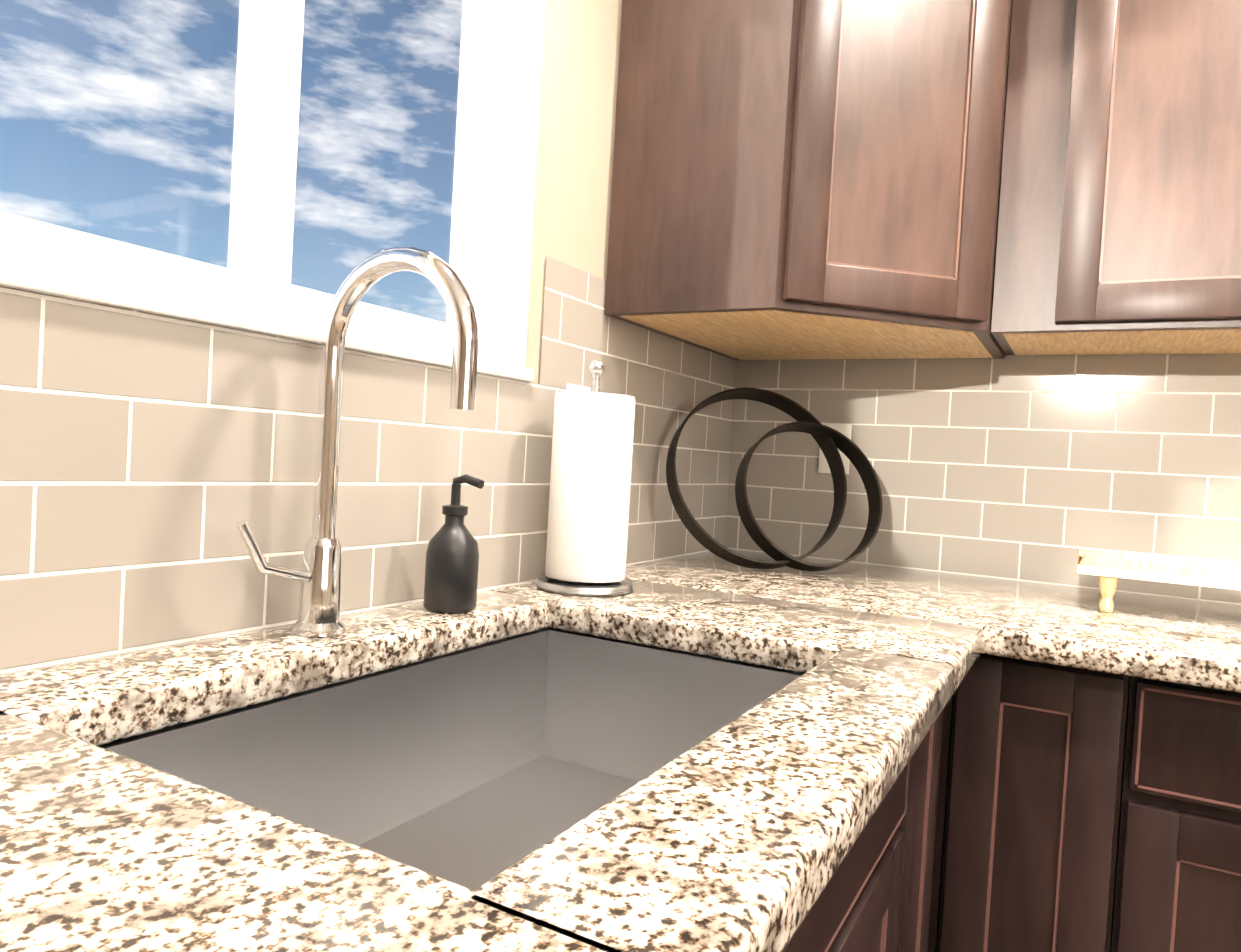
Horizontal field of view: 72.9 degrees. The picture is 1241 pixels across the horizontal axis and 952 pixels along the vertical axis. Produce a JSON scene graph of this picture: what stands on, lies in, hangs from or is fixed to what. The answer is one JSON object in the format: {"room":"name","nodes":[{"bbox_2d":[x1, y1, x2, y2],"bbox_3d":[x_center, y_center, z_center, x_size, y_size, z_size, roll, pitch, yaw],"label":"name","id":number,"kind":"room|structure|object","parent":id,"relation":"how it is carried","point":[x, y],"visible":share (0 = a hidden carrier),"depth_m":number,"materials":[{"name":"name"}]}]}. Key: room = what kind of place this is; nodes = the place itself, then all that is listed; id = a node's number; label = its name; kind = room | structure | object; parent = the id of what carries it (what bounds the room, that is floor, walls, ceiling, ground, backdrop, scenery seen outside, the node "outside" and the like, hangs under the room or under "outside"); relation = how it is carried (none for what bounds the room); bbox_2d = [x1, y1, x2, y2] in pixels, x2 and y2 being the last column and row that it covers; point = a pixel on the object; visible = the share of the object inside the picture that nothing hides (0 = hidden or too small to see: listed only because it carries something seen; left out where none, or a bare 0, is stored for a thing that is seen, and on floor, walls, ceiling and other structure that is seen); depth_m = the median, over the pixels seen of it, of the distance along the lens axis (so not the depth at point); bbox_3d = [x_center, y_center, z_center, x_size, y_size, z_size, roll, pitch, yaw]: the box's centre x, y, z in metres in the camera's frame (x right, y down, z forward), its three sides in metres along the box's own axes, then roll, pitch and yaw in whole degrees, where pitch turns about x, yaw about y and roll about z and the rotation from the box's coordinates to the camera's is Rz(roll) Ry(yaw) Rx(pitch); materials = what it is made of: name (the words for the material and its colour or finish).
{"room":"kitchen","nodes":[
{"label":"kitchen","id":0,"kind":"room"},
{"bbox_2d":[525,0,621,383],"bbox_3d":[-0.889,-0.113,0.148,0.160,2.355,4.760,4,1,29],"label":"wall","id":1,"kind":"structure","parent":0,"point":[576,124],"depth_m":1.38,"materials":[{"name":"beige paint"}]},
{"bbox_2d":[0,0,544,381],"bbox_3d":[-0.374,-0.558,0.951,0.127,0.813,0.855,4,1,29],"label":"window","id":2,"kind":"structure","parent":1,"relation":"in","point":[250,287],"depth_m":0.96,"materials":[{"name":"white plastic"}]},
{"bbox_2d":[0,256,735,674],"bbox_3d":[-0.513,-0.090,0.648,0.001,0.530,3.200,4,1,29],"label":"wall tile","id":3,"kind":"structure","parent":1,"relation":"attached to","point":[148,462],"depth_m":0.89,"materials":[{"name":"beige tile"}]},
{"bbox_2d":[566,383,589,391],"bbox_3d":[-0.073,-0.096,1.421,0.009,0.114,0.070,4,1,29],"label":"electrical outlet","id":4,"kind":"object","parent":3,"relation":"attached to","point":[573,388],"visible":0.1,"depth_m":1.41,"materials":[{"name":"white plastic"}]},
{"bbox_2d":[605,0,1020,359],"bbox_3d":[0.409,-0.695,1.597,0.597,0.862,0.638,4,1,29],"label":"upper cabinet","id":5,"kind":"object","parent":1,"relation":"attached to","point":[878,179],"depth_m":1.38,"materials":[{"name":"brown wood"}]},
{"bbox_3d":[1.336,1.248,-1.206,5.200,0.050,4.600,4,1,29],"label":"floor","id":6,"kind":"structure","parent":0,"visible":0},
{"bbox_2d":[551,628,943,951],"bbox_3d":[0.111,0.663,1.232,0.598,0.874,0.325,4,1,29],"label":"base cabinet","id":7,"kind":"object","parent":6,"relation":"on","point":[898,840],"depth_m":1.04,"materials":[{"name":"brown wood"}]},
{"bbox_2d":[0,579,982,951],"bbox_3d":[-0.361,0.291,0.297,0.648,0.227,2.343,4,1,29],"label":"countertop","id":8,"kind":"structure","parent":7,"relation":"on","point":[644,767],"depth_m":0.68,"materials":[{"name":"stone"}]},
{"bbox_2d":[235,247,477,636],"bbox_3d":[-0.257,-0.030,0.817,0.219,0.402,0.132,4,1,29],"label":"faucet","id":9,"kind":"object","parent":8,"relation":"on","point":[318,576],"visible":1,"depth_m":0.88,"materials":[{"name":"silver metal"}]},
{"bbox_2d":[423,474,483,612],"bbox_3d":[-0.207,0.083,1.060,0.074,0.171,0.066,4,1,29],"label":"soap dispenser","id":10,"kind":"object","parent":8,"relation":"on","point":[451,569],"visible":1,"depth_m":1.04,"materials":[{"name":"black plastic"}]},
{"bbox_2d":[536,360,634,596],"bbox_3d":[-0.045,-0.002,1.285,0.150,0.350,0.150,4,1,29],"label":"paper towel holder","id":11,"kind":"object","parent":8,"relation":"on","point":[589,492],"visible":1,"depth_m":1.23,"materials":[{"name":"white paper"}]},
{"bbox_2d":[783,864,906,951],"bbox_3d":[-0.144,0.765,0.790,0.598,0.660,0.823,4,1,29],"label":"door","id":12,"kind":"structure","parent":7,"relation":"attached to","point":[875,896],"depth_m":0.78,"materials":[{"name":"brown wood"}]},
{"bbox_2d":[928,653,1015,951],"bbox_3d":[0.374,0.670,1.625,0.668,0.874,0.598,4,1,29],"label":"base cabinet","id":13,"kind":"object","parent":6,"relation":"on","point":[974,743],"depth_m":1.21,"materials":[{"name":"brown wood"}]},
{"bbox_2d":[996,659,1063,951],"bbox_3d":[0.732,0.694,1.424,0.284,0.874,0.598,4,1,29],"label":"base cabinet","id":14,"kind":"object","parent":6,"relation":"on","point":[1034,723],"depth_m":1.18,"materials":[{"name":"brown wood"}]},
{"bbox_2d":[1044,666,1240,951],"bbox_3d":[1.015,0.714,1.265,0.626,0.874,0.598,4,1,29],"label":"base cabinet","id":15,"kind":"object","parent":6,"relation":"on","point":[1081,810],"depth_m":1.11,"materials":[{"name":"brown wood"}]},
{"bbox_2d":[624,549,1240,692],"bbox_3d":[1.571,0.294,0.930,3.393,0.039,0.648,4,1,29],"label":"countertop","id":16,"kind":"structure","parent":15,"relation":"on","point":[1182,641],"depth_m":1.33,"materials":[{"name":"stone"}]},
{"bbox_2d":[666,388,882,571],"bbox_3d":[0.308,0.003,1.680,0.381,0.362,0.321,4,1,29],"label":"ring sculpture","id":17,"kind":"object","parent":16,"relation":"on","point":[829,440],"visible":1,"depth_m":1.69,"materials":[{"name":"brown metal"}]},
{"bbox_2d":[1077,549,1240,611],"bbox_3d":[1.003,0.189,1.303,0.520,0.088,0.170,4,1,29],"label":"tray","id":18,"kind":"object","parent":16,"relation":"on","point":[1108,568],"visible":1,"depth_m":1.33,"materials":[{"name":"beige"}]},
{"bbox_3d":[2.569,0.070,0.844,5.200,2.355,0.160,4,1,29],"label":"wall","id":19,"kind":"structure","parent":0,"visible":0},
{"bbox_2d":[725,353,1240,604],"bbox_3d":[1.830,0.046,1.162,3.600,0.505,0.001,4,1,29],"label":"wall tile","id":20,"kind":"structure","parent":19,"relation":"attached to","point":[1038,468],"depth_m":1.74,"materials":[{"name":"beige tile"}]},
{"bbox_2d":[818,423,851,473],"bbox_3d":[0.487,-0.062,1.911,0.070,0.114,0.009,4,1,29],"label":"light switch","id":21,"kind":"object","parent":20,"relation":"attached to","point":[846,431],"visible":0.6,"depth_m":1.90,"materials":[{"name":"white plastic"}]},
{"bbox_2d":[1001,0,1240,354],"bbox_3d":[0.967,-0.591,1.463,0.523,0.710,0.323,4,1,29],"label":"upper cabinet","id":22,"kind":"object","parent":19,"relation":"attached to","point":[1123,230],"depth_m":1.37,"materials":[{"name":"brown wood"}]},
{"bbox_2d":[1221,336,1240,353],"bbox_3d":[1.247,-0.571,1.306,0.420,0.710,0.323,4,1,29],"label":"upper cabinet","id":23,"kind":"object","parent":19,"relation":"attached to","point":[1235,347],"depth_m":1.49,"materials":[{"name":"brown wood"}]}
]}

